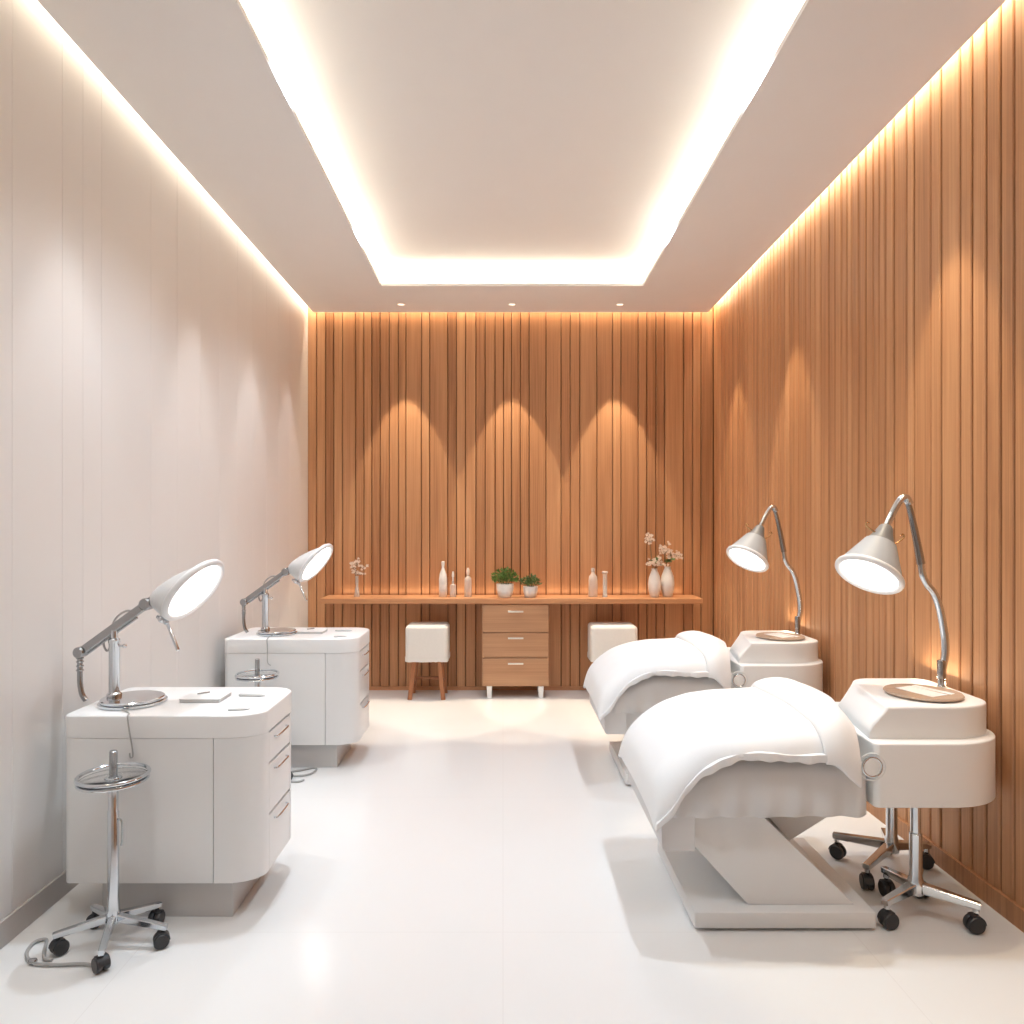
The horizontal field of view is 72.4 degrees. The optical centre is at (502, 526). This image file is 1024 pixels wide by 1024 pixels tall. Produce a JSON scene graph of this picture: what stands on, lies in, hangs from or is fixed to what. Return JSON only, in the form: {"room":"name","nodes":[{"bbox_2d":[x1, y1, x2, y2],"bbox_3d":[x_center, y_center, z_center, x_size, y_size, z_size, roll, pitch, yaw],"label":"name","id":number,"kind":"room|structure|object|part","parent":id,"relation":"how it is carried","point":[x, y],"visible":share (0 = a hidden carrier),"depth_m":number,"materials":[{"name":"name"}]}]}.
{"room":"beauty treatment room","nodes":[
{"label":"beauty treatment room","id":0,"kind":"room"},
{"bbox_2d":[0,0,307,920],"bbox_3d":[-1.712,-0.288,2.083,0.100,3.355,7.966,0,0,0],"label":"wall","id":1,"kind":"structure","parent":0,"point":[154,361],"depth_m":2.93,"materials":[{"name":"white paint"}]},
{"bbox_2d":[0,870,78,949],"bbox_3d":[-1.656,1.345,2.083,0.012,0.088,7.766,0,0,0],"label":"baseboard","id":2,"kind":"structure","parent":1,"relation":"attached to","point":[13,924],"depth_m":2.46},
{"bbox_2d":[308,307,713,685],"bbox_3d":[0.074,-0.288,6.026,3.672,3.355,0.120,0,0,0],"label":"wall","id":3,"kind":"structure","parent":0,"point":[549,446],"depth_m":5.97,"materials":[{"name":"brown wood"}]},
{"bbox_2d":[369,686,585,689],"bbox_3d":[0.066,1.374,5.967,3.432,0.030,0.018,0,0,0],"label":"baseboard","id":4,"kind":"structure","parent":3,"relation":"attached to","point":[370,687],"depth_m":5.96,"materials":[{"name":"brown wood"}]},
{"bbox_2d":[320,595,702,603],"bbox_3d":[0.069,0.600,5.812,3.097,0.043,0.305,0,0,0],"label":"countertop","id":5,"kind":"structure","parent":3,"relation":"attached to","point":[330,599],"depth_m":5.66,"materials":[{"name":"brown wood"}]},
{"bbox_2d":[354,576,359,596],"bbox_3d":[-1.210,0.492,5.800,0.052,0.172,0.052,0,0,0],"label":"bud vase","id":6,"kind":"object","parent":5,"relation":"on","point":[356,594],"visible":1,"depth_m":5.79,"materials":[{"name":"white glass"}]},
{"bbox_2d":[349,557,368,574],"bbox_3d":[-1.195,0.404,5.802,0.160,0.308,0.046,0,0,-10],"label":"flower sprig","id":7,"kind":"object","parent":6,"relation":"in","point":[356,562],"visible":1,"depth_m":5.80,"materials":[{"name":"beige plant"}]},
{"bbox_2d":[439,561,446,596],"bbox_3d":[-0.497,0.431,5.800,0.070,0.294,0.070,0,0,0],"label":"bottle","id":8,"kind":"object","parent":5,"relation":"on","point":[442,577],"visible":1,"depth_m":5.77,"materials":[{"name":"white glass"}]},
{"bbox_2d":[450,571,455,596],"bbox_3d":[-0.414,0.473,5.800,0.052,0.210,0.052,0,0,0],"label":"bottle","id":9,"kind":"object","parent":5,"relation":"on","point":[452,586],"visible":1,"depth_m":5.78,"materials":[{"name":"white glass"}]},
{"bbox_2d":[464,568,471,596],"bbox_3d":[-0.290,0.458,5.800,0.062,0.240,0.062,0,0,0],"label":"bottle","id":10,"kind":"object","parent":5,"relation":"on","point":[467,582],"visible":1,"depth_m":5.78,"materials":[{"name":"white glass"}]},
{"bbox_2d":[491,566,519,597],"bbox_3d":[0.019,0.450,5.751,0.237,0.257,0.216,0,0,0],"label":"potted plant","id":11,"kind":"object","parent":5,"relation":"on","point":[504,590],"visible":1,"depth_m":5.71,"materials":[{"name":"green plant"}]},
{"bbox_3d":[0.016,0.522,5.750,0.143,0.112,0.143,0,0,0],"label":"pot","id":12,"kind":"part","parent":11,"relation":"part of","materials":[{"name":"white ceramic"}]},
{"bbox_2d":[518,573,541,597],"bbox_3d":[0.222,0.477,5.752,0.176,0.202,0.171,0,0,37],"label":"potted plant","id":13,"kind":"object","parent":5,"relation":"on","point":[529,591],"visible":1,"depth_m":5.71,"materials":[{"name":"green plant"}]},
{"bbox_3d":[0.226,0.532,5.750,0.122,0.092,0.122,0,0,0],"label":"pot","id":14,"kind":"part","parent":13,"relation":"part of","materials":[{"name":"white ceramic"}]},
{"bbox_2d":[588,568,597,596],"bbox_3d":[0.746,0.458,5.800,0.076,0.240,0.076,0,0,0],"label":"bottle","id":15,"kind":"object","parent":5,"relation":"on","point":[592,581],"visible":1,"depth_m":5.77,"materials":[{"name":"white glass"}]},
{"bbox_2d":[602,571,607,596],"bbox_3d":[0.845,0.472,5.800,0.052,0.212,0.052,0,0,0],"label":"tube","id":16,"kind":"object","parent":5,"relation":"on","point":[604,573],"visible":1,"depth_m":5.78,"materials":[{"name":"white"}]},
{"bbox_2d":[648,568,660,596],"bbox_3d":[1.251,0.461,5.780,0.106,0.235,0.106,0,0,0],"label":"vase","id":17,"kind":"object","parent":5,"relation":"on","point":[654,582],"visible":1,"depth_m":5.74,"materials":[{"name":"white ceramic"}]},
{"bbox_2d":[644,532,654,568],"bbox_3d":[1.219,0.200,5.815,0.095,0.320,0.053,0,0,0],"label":"flower sprig","id":18,"kind":"object","parent":17,"relation":"on","point":[648,538],"visible":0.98,"depth_m":5.81,"materials":[{"name":"beige plant"}]},
{"bbox_2d":[646,555,668,568],"bbox_3d":[1.266,0.288,5.754,0.188,0.116,0.123,0,0,0],"label":"flower sprig","id":19,"kind":"object","parent":17,"relation":"in","point":[657,559],"visible":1,"depth_m":5.73,"materials":[{"name":"beige plant"}]},
{"bbox_2d":[661,566,674,596],"bbox_3d":[1.367,0.453,5.815,0.114,0.250,0.114,0,0,0],"label":"vase","id":20,"kind":"object","parent":5,"relation":"on","point":[667,578],"visible":0.98,"depth_m":5.78,"materials":[{"name":"white ceramic"}]},
{"bbox_2d":[659,541,682,566],"bbox_3d":[1.386,0.231,5.789,0.213,0.239,0.111,0,0,0],"label":"flower sprig","id":21,"kind":"object","parent":20,"relation":"on","point":[664,548],"visible":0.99,"depth_m":5.78,"materials":[{"name":"beige plant"}]},
{"bbox_2d":[0,690,1023,1023],"bbox_3d":[0.074,1.429,2.093,3.672,0.080,7.986,0,0,0],"label":"floor","id":22,"kind":"structure","parent":0,"point":[473,857],"depth_m":2.42,"materials":[{"name":"white tile"}]},
{"bbox_2d":[25,937,90,966],"bbox_3d":[-1.432,1.383,2.239,0.324,0.011,0.101,0,0,29],"label":"cord","id":23,"kind":"object","parent":22,"relation":"on","point":[45,939],"visible":0.97,"depth_m":2.21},
{"bbox_2d":[28,958,37,964],"bbox_3d":[-1.493,1.379,2.222,0.024,0.018,0.018,0,0,-11],"label":"clip","id":24,"kind":"object","parent":23,"relation":"attached to","point":[31,960],"visible":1,"depth_m":2.22,"materials":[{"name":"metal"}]},
{"bbox_2d":[48,750,169,973],"bbox_3d":[-1.286,1.067,2.316,0.373,0.645,0.310,0,0,0],"label":"tray stand","id":25,"kind":"object","parent":22,"relation":"on","point":[114,779],"visible":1,"depth_m":2.31,"materials":[{"name":"silver metal"}]},
{"bbox_3d":[-1.381,1.309,2.298,0.168,0.050,0.024,0,0,-21],"label":"leg","id":26,"kind":"part","parent":25,"relation":"part of","materials":[{"name":"silver metal"}]},
{"bbox_3d":[-1.366,1.309,2.388,0.168,0.050,0.024,0,0,40],"label":"leg","id":27,"kind":"part","parent":25,"relation":"part of","materials":[{"name":"silver metal"}]},
{"bbox_3d":[-1.272,1.309,2.249,0.024,0.050,0.158,0,0,-17],"label":"leg","id":28,"kind":"part","parent":25,"relation":"part of","materials":[{"name":"silver metal"}]},
{"bbox_2d":[74,762,150,792],"bbox_3d":[-1.297,0.833,2.330,0.226,0.027,0.226,0,0,0],"label":"tray","id":29,"kind":"object","parent":25,"relation":"on","point":[109,780],"depth_m":2.31,"materials":[{"name":"silver metal"}]},
{"bbox_3d":[-1.297,0.802,2.330,0.025,0.117,0.025,0,0,0],"label":"post","id":30,"kind":"part","parent":25,"relation":"part of","materials":[{"name":"metal"}]},
{"bbox_3d":[-1.271,1.013,2.326,0.018,0.093,0.006,0,0,0],"label":"lever","id":31,"kind":"part","parent":25,"relation":"part of","materials":[{"name":"metal"}]},
{"bbox_3d":[-1.248,1.309,2.398,0.024,0.050,0.156,0,0,36],"label":"leg","id":32,"kind":"part","parent":25,"relation":"part of","materials":[{"name":"silver metal"}]},
{"bbox_3d":[-1.202,1.309,2.323,0.179,0.050,0.024,0,0,4],"label":"leg","id":33,"kind":"part","parent":25,"relation":"part of","materials":[{"name":"silver metal"}]},
{"bbox_2d":[66,687,291,915],"bbox_3d":[-1.191,1.026,2.678,0.712,0.727,0.449,0,0,0],"label":"base cabinet","id":34,"kind":"object","parent":22,"relation":"on","point":[211,817],"visible":0.94,"depth_m":2.46,"materials":[{"name":"white paint"}]},
{"bbox_3d":[-1.267,0.996,2.462,0.500,0.508,0.014,0,0,0],"label":"door","id":35,"kind":"part","parent":34,"relation":"part of","materials":[{"name":"white paint"}]},
{"bbox_2d":[66,687,291,737],"bbox_3d":[-1.198,0.702,2.678,0.697,0.079,0.449,0,0,0],"label":"countertop","id":36,"kind":"structure","parent":34,"relation":"on","point":[172,718],"depth_m":2.47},
{"bbox_2d":[73,559,224,757],"bbox_3d":[-1.335,0.463,2.592,0.546,0.688,0.322,0,0,0],"label":"lamp","id":37,"kind":"object","parent":36,"relation":"on","point":[182,594],"depth_m":2.61,"materials":[{"name":"silver metal"}]},
{"bbox_3d":[-1.463,0.380,2.633,0.266,0.205,0.024,0,0,0],"label":"arm","id":38,"kind":"part","parent":37,"relation":"part of","materials":[{"name":"metal"}]},
{"bbox_3d":[-1.452,0.511,2.633,0.073,0.249,0.052,0,0,0],"label":"post","id":39,"kind":"part","parent":37,"relation":"part of","materials":[{"name":"silver metal"}]},
{"bbox_3d":[-1.331,0.731,2.475,0.018,0.154,0.105,0,0,-44],"label":"lamp cord","id":40,"kind":"part","parent":37,"relation":"part of","materials":[{"name":"grey plastic"}]},
{"bbox_3d":[-1.254,0.396,2.610,0.102,0.135,0.030,0,0,20],"label":"handle","id":41,"kind":"part","parent":37,"relation":"part of","materials":[{"name":"silver metal"}]},
{"bbox_3d":[-1.170,0.235,2.630,0.250,0.217,0.240,0,0,45],"label":"lamp shade","id":42,"kind":"part","parent":37,"relation":"part of","materials":[{"name":"white metal"}]},
{"bbox_2d":[179,691,231,702],"bbox_3d":[-1.143,0.654,2.694,0.154,0.016,0.124,0,0,0],"label":"notepad","id":43,"kind":"object","parent":36,"relation":"on","point":[213,696],"visible":1,"depth_m":2.66,"materials":[{"name":"white paper"}]},
{"bbox_2d":[228,708,249,710],"bbox_3d":[-0.952,0.658,2.525,0.075,0.008,0.008,0,0,-14],"label":"file","id":44,"kind":"object","parent":36,"relation":"on","point":[235,709],"visible":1,"depth_m":2.52,"materials":[{"name":"silver metal"}]},
{"bbox_2d":[239,693,264,696],"bbox_3d":[-0.980,0.656,2.734,0.105,0.010,0.011,0,0,3],"label":"file","id":45,"kind":"object","parent":36,"relation":"on","point":[240,694],"visible":1,"depth_m":2.73,"materials":[{"name":"grey metal"}]},
{"bbox_3d":[-0.926,0.996,2.489,0.188,0.508,0.050,0,0,-29],"label":"corner panel","id":46,"kind":"part","parent":34,"relation":"part of","materials":[{"name":"white paint"}]},
{"bbox_3d":[-0.859,1.151,2.675,0.014,0.197,0.244,0,0,0],"label":"drawer","id":47,"kind":"part","parent":34,"relation":"part of","materials":[{"name":"white paint"}]},
{"bbox_3d":[-0.859,0.956,2.675,0.014,0.175,0.244,0,0,0],"label":"drawer","id":48,"kind":"part","parent":34,"relation":"part of","materials":[{"name":"white paint"}]},
{"bbox_3d":[-0.859,0.804,2.675,0.014,0.108,0.244,0,0,0],"label":"drawer","id":49,"kind":"part","parent":34,"relation":"part of","materials":[{"name":"white paint"}]},
{"bbox_3d":[-0.844,1.081,2.675,0.019,0.007,0.147,0,0,0],"label":"handle","id":50,"kind":"part","parent":34,"relation":"part of","materials":[{"name":"silver metal"}]},
{"bbox_3d":[-0.844,0.896,2.675,0.019,0.007,0.147,0,0,0],"label":"handle","id":51,"kind":"part","parent":34,"relation":"part of","materials":[{"name":"silver metal"}]},
{"bbox_3d":[-0.844,0.778,2.675,0.019,0.007,0.147,0,0,0],"label":"handle","id":52,"kind":"part","parent":34,"relation":"part of","materials":[{"name":"silver metal"}]},
{"bbox_2d":[235,658,292,779],"bbox_3d":[-1.339,1.057,3.836,0.384,0.664,0.320,0,0,0],"label":"tray stand","id":53,"kind":"object","parent":22,"relation":"on","point":[257,676],"visible":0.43,"depth_m":3.84,"materials":[{"name":"silver metal"}]},
{"bbox_3d":[-1.351,0.785,3.850,0.026,0.120,0.026,0,0,0],"label":"post","id":54,"kind":"part","parent":53,"relation":"part of","materials":[{"name":"metal"}]},
{"bbox_2d":[235,669,279,681],"bbox_3d":[-1.351,0.816,3.850,0.233,0.028,0.233,0,0,0],"label":"tray","id":55,"kind":"object","parent":53,"relation":"on","point":[257,676],"depth_m":3.83,"materials":[{"name":"silver metal"}]},
{"bbox_2d":[225,627,369,766],"bbox_3d":[-1.208,1.015,4.234,0.784,0.749,0.472,0,0,0],"label":"base cabinet","id":56,"kind":"object","parent":22,"relation":"on","point":[326,675],"visible":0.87,"depth_m":4.00,"materials":[{"name":"white paint"}]},
{"bbox_3d":[-1.292,0.984,4.007,0.550,0.523,0.015,0,0,0],"label":"door","id":57,"kind":"part","parent":56,"relation":"part of","materials":[{"name":"white paint"}]},
{"bbox_3d":[-1.217,0.984,4.234,0.762,0.523,0.467,0,0,0],"label":"panel","id":58,"kind":"part","parent":56,"relation":"part of","materials":[{"name":"white paint"}]},
{"bbox_2d":[225,627,369,652],"bbox_3d":[-1.217,0.681,4.234,0.767,0.081,0.472,0,0,0],"label":"countertop","id":59,"kind":"structure","parent":56,"relation":"on","point":[356,639],"depth_m":4.00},
{"bbox_2d":[240,543,332,636],"bbox_3d":[-1.296,0.369,4.170,0.546,0.543,0.280,0,0,0],"label":"lamp","id":60,"kind":"object","parent":59,"relation":"on","point":[306,566],"visible":1,"depth_m":4.17,"materials":[{"name":"metal"}]},
{"bbox_3d":[-1.424,0.358,4.190,0.266,0.205,0.024,0,0,0],"label":"arm","id":61,"kind":"part","parent":60,"relation":"part of","materials":[{"name":"metal"}]},
{"bbox_3d":[-1.412,0.490,4.190,0.073,0.249,0.052,0,0,0],"label":"post","id":62,"kind":"part","parent":60,"relation":"part of","materials":[{"name":"silver metal"}]},
{"bbox_3d":[-1.215,0.375,4.167,0.102,0.135,0.030,0,0,20],"label":"handle","id":63,"kind":"part","parent":60,"relation":"part of","materials":[{"name":"silver metal"}]},
{"bbox_3d":[-1.131,0.214,4.187,0.250,0.217,0.240,0,0,45],"label":"lamp shade","id":64,"kind":"part","parent":60,"relation":"part of","materials":[{"name":"white metal"}]},
{"bbox_2d":[297,628,327,633],"bbox_3d":[-1.156,0.632,4.251,0.154,0.016,0.124,0,0,0],"label":"notepad","id":65,"kind":"object","parent":59,"relation":"on","point":[304,630],"visible":1,"depth_m":4.19,"materials":[{"name":"white paper"}]},
{"bbox_3d":[-0.918,0.984,4.035,0.205,0.523,0.053,0,0,-28],"label":"corner panel","id":66,"kind":"part","parent":56,"relation":"part of","materials":[{"name":"white paint"}]},
{"bbox_3d":[-0.844,1.144,4.231,0.015,0.203,0.256,0,0,0],"label":"drawer","id":67,"kind":"part","parent":56,"relation":"part of","materials":[{"name":"white paint"}]},
{"bbox_3d":[-0.844,0.943,4.231,0.015,0.180,0.256,0,0,0],"label":"drawer","id":68,"kind":"part","parent":56,"relation":"part of","materials":[{"name":"white paint"}]},
{"bbox_3d":[-0.844,0.786,4.231,0.015,0.111,0.256,0,0,0],"label":"drawer","id":69,"kind":"part","parent":56,"relation":"part of","materials":[{"name":"white paint"}]},
{"bbox_2d":[291,767,316,782],"bbox_3d":[-1.151,1.383,3.910,0.184,0.011,0.231,0,0,0],"label":"cord","id":70,"kind":"object","parent":22,"relation":"on","point":[315,768],"visible":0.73,"depth_m":3.92,"materials":[{"name":"grey plastic"}]},
{"bbox_2d":[405,622,449,699],"bbox_3d":[-0.615,1.092,5.740,0.346,0.600,0.286,0,0,0],"label":"stool","id":71,"kind":"object","parent":22,"relation":"on","point":[424,641],"visible":1,"depth_m":5.60,"materials":[{"name":"beige fabric"}]},
{"bbox_3d":[-0.731,1.230,5.645,0.088,0.324,0.044,0,0,-43],"label":"leg","id":72,"kind":"part","parent":71,"relation":"part of","materials":[{"name":"brown wood"}]},
{"bbox_3d":[-0.733,1.230,5.839,0.044,0.325,0.095,0,0,-43],"label":"leg","id":73,"kind":"part","parent":71,"relation":"part of","materials":[{"name":"brown wood"}]},
{"bbox_3d":[-0.615,0.933,5.740,0.340,0.282,0.280,0,0,0],"label":"seat","id":74,"kind":"part","parent":71,"relation":"part of","materials":[{"name":"beige fabric"}]},
{"bbox_3d":[-0.499,1.230,5.645,0.088,0.324,0.044,0,0,43],"label":"leg","id":75,"kind":"part","parent":71,"relation":"part of","materials":[{"name":"brown wood"}]},
{"bbox_3d":[-0.497,1.230,5.839,0.044,0.325,0.095,0,0,43],"label":"leg","id":76,"kind":"part","parent":71,"relation":"part of","materials":[{"name":"brown wood"}]},
{"bbox_2d":[482,604,548,697],"bbox_3d":[0.102,1.006,5.800,0.545,0.767,0.300,0,0,0],"label":"chest","id":77,"kind":"object","parent":22,"relation":"on","point":[515,637],"visible":0.98,"depth_m":5.67,"materials":[{"name":"brown wood"}]},
{"bbox_3d":[-0.111,1.341,5.700,0.045,0.096,0.035,0,0,0],"label":"leg","id":78,"kind":"part","parent":77,"relation":"part of","materials":[{"name":"paint"}]},
{"bbox_3d":[0.102,1.177,5.683,0.533,0.224,0.018,0,0,0],"label":"drawer","id":79,"kind":"part","parent":77,"relation":"part of","materials":[{"name":"brown wood"}]},
{"bbox_3d":[0.102,1.105,5.663,0.125,0.014,0.026,0,0,0],"label":"handle","id":80,"kind":"part","parent":77,"relation":"part of","materials":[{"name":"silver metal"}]},
{"bbox_3d":[0.102,0.959,5.683,0.533,0.199,0.018,0,0,0],"label":"drawer","id":81,"kind":"part","parent":77,"relation":"part of","materials":[{"name":"brown wood"}]},
{"bbox_3d":[0.102,0.899,5.663,0.125,0.014,0.026,0,0,0],"label":"handle","id":82,"kind":"part","parent":77,"relation":"part of","materials":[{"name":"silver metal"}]},
{"bbox_3d":[0.102,0.741,5.683,0.533,0.223,0.018,0,0,0],"label":"drawer","id":83,"kind":"part","parent":77,"relation":"part of","materials":[{"name":"brown wood"}]},
{"bbox_3d":[0.102,0.684,5.663,0.125,0.014,0.026,0,0,0],"label":"handle","id":84,"kind":"part","parent":77,"relation":"part of","materials":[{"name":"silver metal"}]},
{"bbox_3d":[0.309,1.341,5.700,0.045,0.096,0.035,0,0,0],"label":"leg","id":85,"kind":"part","parent":77,"relation":"part of","materials":[{"name":"paint"}]},
{"bbox_2d":[587,622,636,661],"bbox_3d":[0.893,1.092,5.730,0.381,0.600,0.286,0,0,0],"label":"stool","id":86,"kind":"object","parent":22,"relation":"on","point":[602,636],"visible":0.5,"depth_m":5.59,"materials":[{"name":"white fabric"}]},
{"bbox_2d":[589,672,735,783],"bbox_3d":[0.958,1.059,4.057,0.835,0.660,0.685,0,0,0],"label":"bed","id":87,"kind":"object","parent":22,"relation":"on","point":[640,697],"visible":0.2,"depth_m":3.73,"materials":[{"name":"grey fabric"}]},
{"bbox_3d":[0.598,1.017,4.059,0.115,0.176,0.658,0,0,0],"label":"panel","id":88,"kind":"part","parent":87,"relation":"part of","materials":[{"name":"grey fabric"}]},
{"bbox_2d":[583,631,730,720],"bbox_3d":[0.916,0.826,4.056,0.820,0.392,0.786,0,0,0],"label":"blanket","id":89,"kind":"object","parent":87,"relation":"on","point":[697,654],"visible":0.99,"depth_m":3.77,"materials":[{"name":"white fabric"}]},
{"bbox_3d":[0.907,0.860,4.057,0.685,0.262,0.685,0,0,0],"label":"mattress","id":90,"kind":"part","parent":87,"relation":"part of","materials":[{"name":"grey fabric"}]},
{"bbox_2d":[628,760,875,927],"bbox_3d":[0.958,1.059,2.717,0.835,0.660,0.685,0,0,0],"label":"bed","id":91,"kind":"object","parent":22,"relation":"on","point":[731,852],"visible":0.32,"depth_m":2.43,"materials":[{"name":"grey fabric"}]},
{"bbox_3d":[0.598,1.017,2.719,0.115,0.176,0.658,0,0,0],"label":"panel","id":92,"kind":"part","parent":91,"relation":"part of","materials":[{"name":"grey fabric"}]},
{"bbox_2d":[618,677,861,831],"bbox_3d":[0.916,0.826,2.716,0.820,0.392,0.786,0,0,0],"label":"blanket","id":93,"kind":"object","parent":91,"relation":"on","point":[681,740],"visible":1,"depth_m":2.46,"materials":[{"name":"white fabric"}]},
{"bbox_3d":[0.907,0.860,2.717,0.685,0.262,0.685,0,0,0],"label":"mattress","id":94,"kind":"part","parent":91,"relation":"part of","materials":[{"name":"grey fabric"}]},
{"bbox_2d":[727,630,822,691],"bbox_3d":[1.485,1.007,4.027,0.566,0.764,0.640,0,0,0],"label":"trolley","id":95,"kind":"object","parent":22,"relation":"on","point":[753,658],"visible":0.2,"depth_m":3.77,"materials":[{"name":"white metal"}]},
{"bbox_2d":[726,505,802,634],"bbox_3d":[1.522,0.247,4.030,0.448,0.755,0.241,0,0,0],"label":"lamp","id":96,"kind":"object","parent":95,"relation":"on","point":[749,552],"visible":1,"depth_m":4.05,"materials":[{"name":"silver metal"}]},
{"bbox_3d":[1.411,0.144,4.030,0.214,0.224,0.228,0,0,0],"label":"lamp shade","id":97,"kind":"part","parent":96,"relation":"part of","materials":[{"name":"white metal"}]},
{"bbox_2d":[795,616,799,634],"bbox_3d":[1.716,0.572,4.080,0.032,0.104,0.032,0,0,0],"label":"socket","id":98,"kind":"object","parent":96,"relation":"attached to","point":[797,618],"depth_m":4.07,"materials":[{"name":"metal"}]},
{"bbox_2d":[756,632,804,640],"bbox_3d":[1.562,0.617,3.945,0.262,0.015,0.262,0,0,0],"label":"round board","id":99,"kind":"object","parent":95,"relation":"on","point":[779,636],"visible":1,"depth_m":3.91,"materials":[{"name":"brown wood"}]},
{"bbox_2d":[828,678,994,934],"bbox_3d":[1.485,1.007,2.687,0.566,0.764,0.640,0,0,0],"label":"trolley","id":100,"kind":"object","parent":22,"relation":"on","point":[915,755],"visible":0.95,"depth_m":2.43,"materials":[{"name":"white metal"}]},
{"bbox_3d":[1.472,1.290,2.882,0.211,0.062,0.034,0,0,39],"label":"stand leg","id":101,"kind":"part","parent":100,"relation":"part of","materials":[{"name":"silver metal"}]},
{"bbox_3d":[1.469,1.290,2.738,0.215,0.062,0.034,0,0,-38],"label":"stand leg","id":102,"kind":"part","parent":100,"relation":"part of","materials":[{"name":"silver metal"}]},
{"bbox_3d":[1.596,1.290,2.905,0.034,0.062,0.187,0,0,21],"label":"stand leg","id":103,"kind":"part","parent":100,"relation":"part of","materials":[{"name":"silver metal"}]},
{"bbox_2d":[835,494,949,686],"bbox_3d":[1.522,0.247,2.690,0.448,0.755,0.241,0,0,0],"label":"lamp","id":104,"kind":"object","parent":100,"relation":"on","point":[872,565],"visible":1,"depth_m":2.72,"materials":[{"name":"metal"}]},
{"bbox_3d":[1.411,0.144,2.690,0.214,0.224,0.228,0,0,0],"label":"lamp shade","id":105,"kind":"part","parent":104,"relation":"part of","materials":[{"name":"white metal"}]},
{"bbox_2d":[937,659,945,686],"bbox_3d":[1.716,0.572,2.740,0.032,0.104,0.032,0,0,0],"label":"socket","id":106,"kind":"object","parent":104,"relation":"attached to","point":[941,663],"depth_m":2.73,"materials":[{"name":"metal"}]},
{"bbox_3d":[1.455,1.290,2.575,0.034,0.062,0.158,0,0,-9],"label":"stand leg","id":107,"kind":"part","parent":100,"relation":"part of","materials":[{"name":"silver metal"}]},
{"bbox_3d":[1.389,1.290,2.453,0.158,0.062,0.034,0,0,-25],"label":"stand leg","id":108,"kind":"part","parent":100,"relation":"part of","materials":[{"name":"silver metal"}]},
{"bbox_3d":[1.653,1.290,2.833,0.175,0.062,0.034,0,0,-14],"label":"stand leg","id":109,"kind":"part","parent":100,"relation":"part of","materials":[{"name":"silver metal"}]},
{"bbox_2d":[883,684,964,701],"bbox_3d":[1.562,0.617,2.605,0.262,0.015,0.262,0,0,0],"label":"round board","id":110,"kind":"object","parent":100,"relation":"on","point":[919,692],"visible":1,"depth_m":2.58,"materials":[{"name":"brown wood"}]},
{"bbox_3d":[1.554,1.290,2.440,0.184,0.062,0.034,0,0,30],"label":"stand leg","id":111,"kind":"part","parent":100,"relation":"part of","materials":[{"name":"silver metal"}]},
{"bbox_2d":[37,0,1005,311],"bbox_3d":[0.074,-1.929,2.093,3.672,0.235,7.986,0,0,0],"label":"ceiling","id":112,"kind":"structure","parent":0,"point":[458,141],"depth_m":3.31,"materials":[{"name":"paint"}]},
{"bbox_2d":[714,0,1023,908],"bbox_3d":[1.850,-0.288,2.083,0.120,3.355,7.966,0,0,0],"label":"wall","id":113,"kind":"structure","parent":0,"point":[872,355],"depth_m":3.08,"materials":[{"name":"brown wood"}]},
{"bbox_2d":[866,801,1023,932],"bbox_3d":[1.791,1.351,2.079,0.018,0.075,7.758,0,0,0],"label":"baseboard","id":114,"kind":"structure","parent":113,"relation":"attached to","point":[1006,907],"depth_m":2.67,"materials":[{"name":"brown wood"}]}
]}

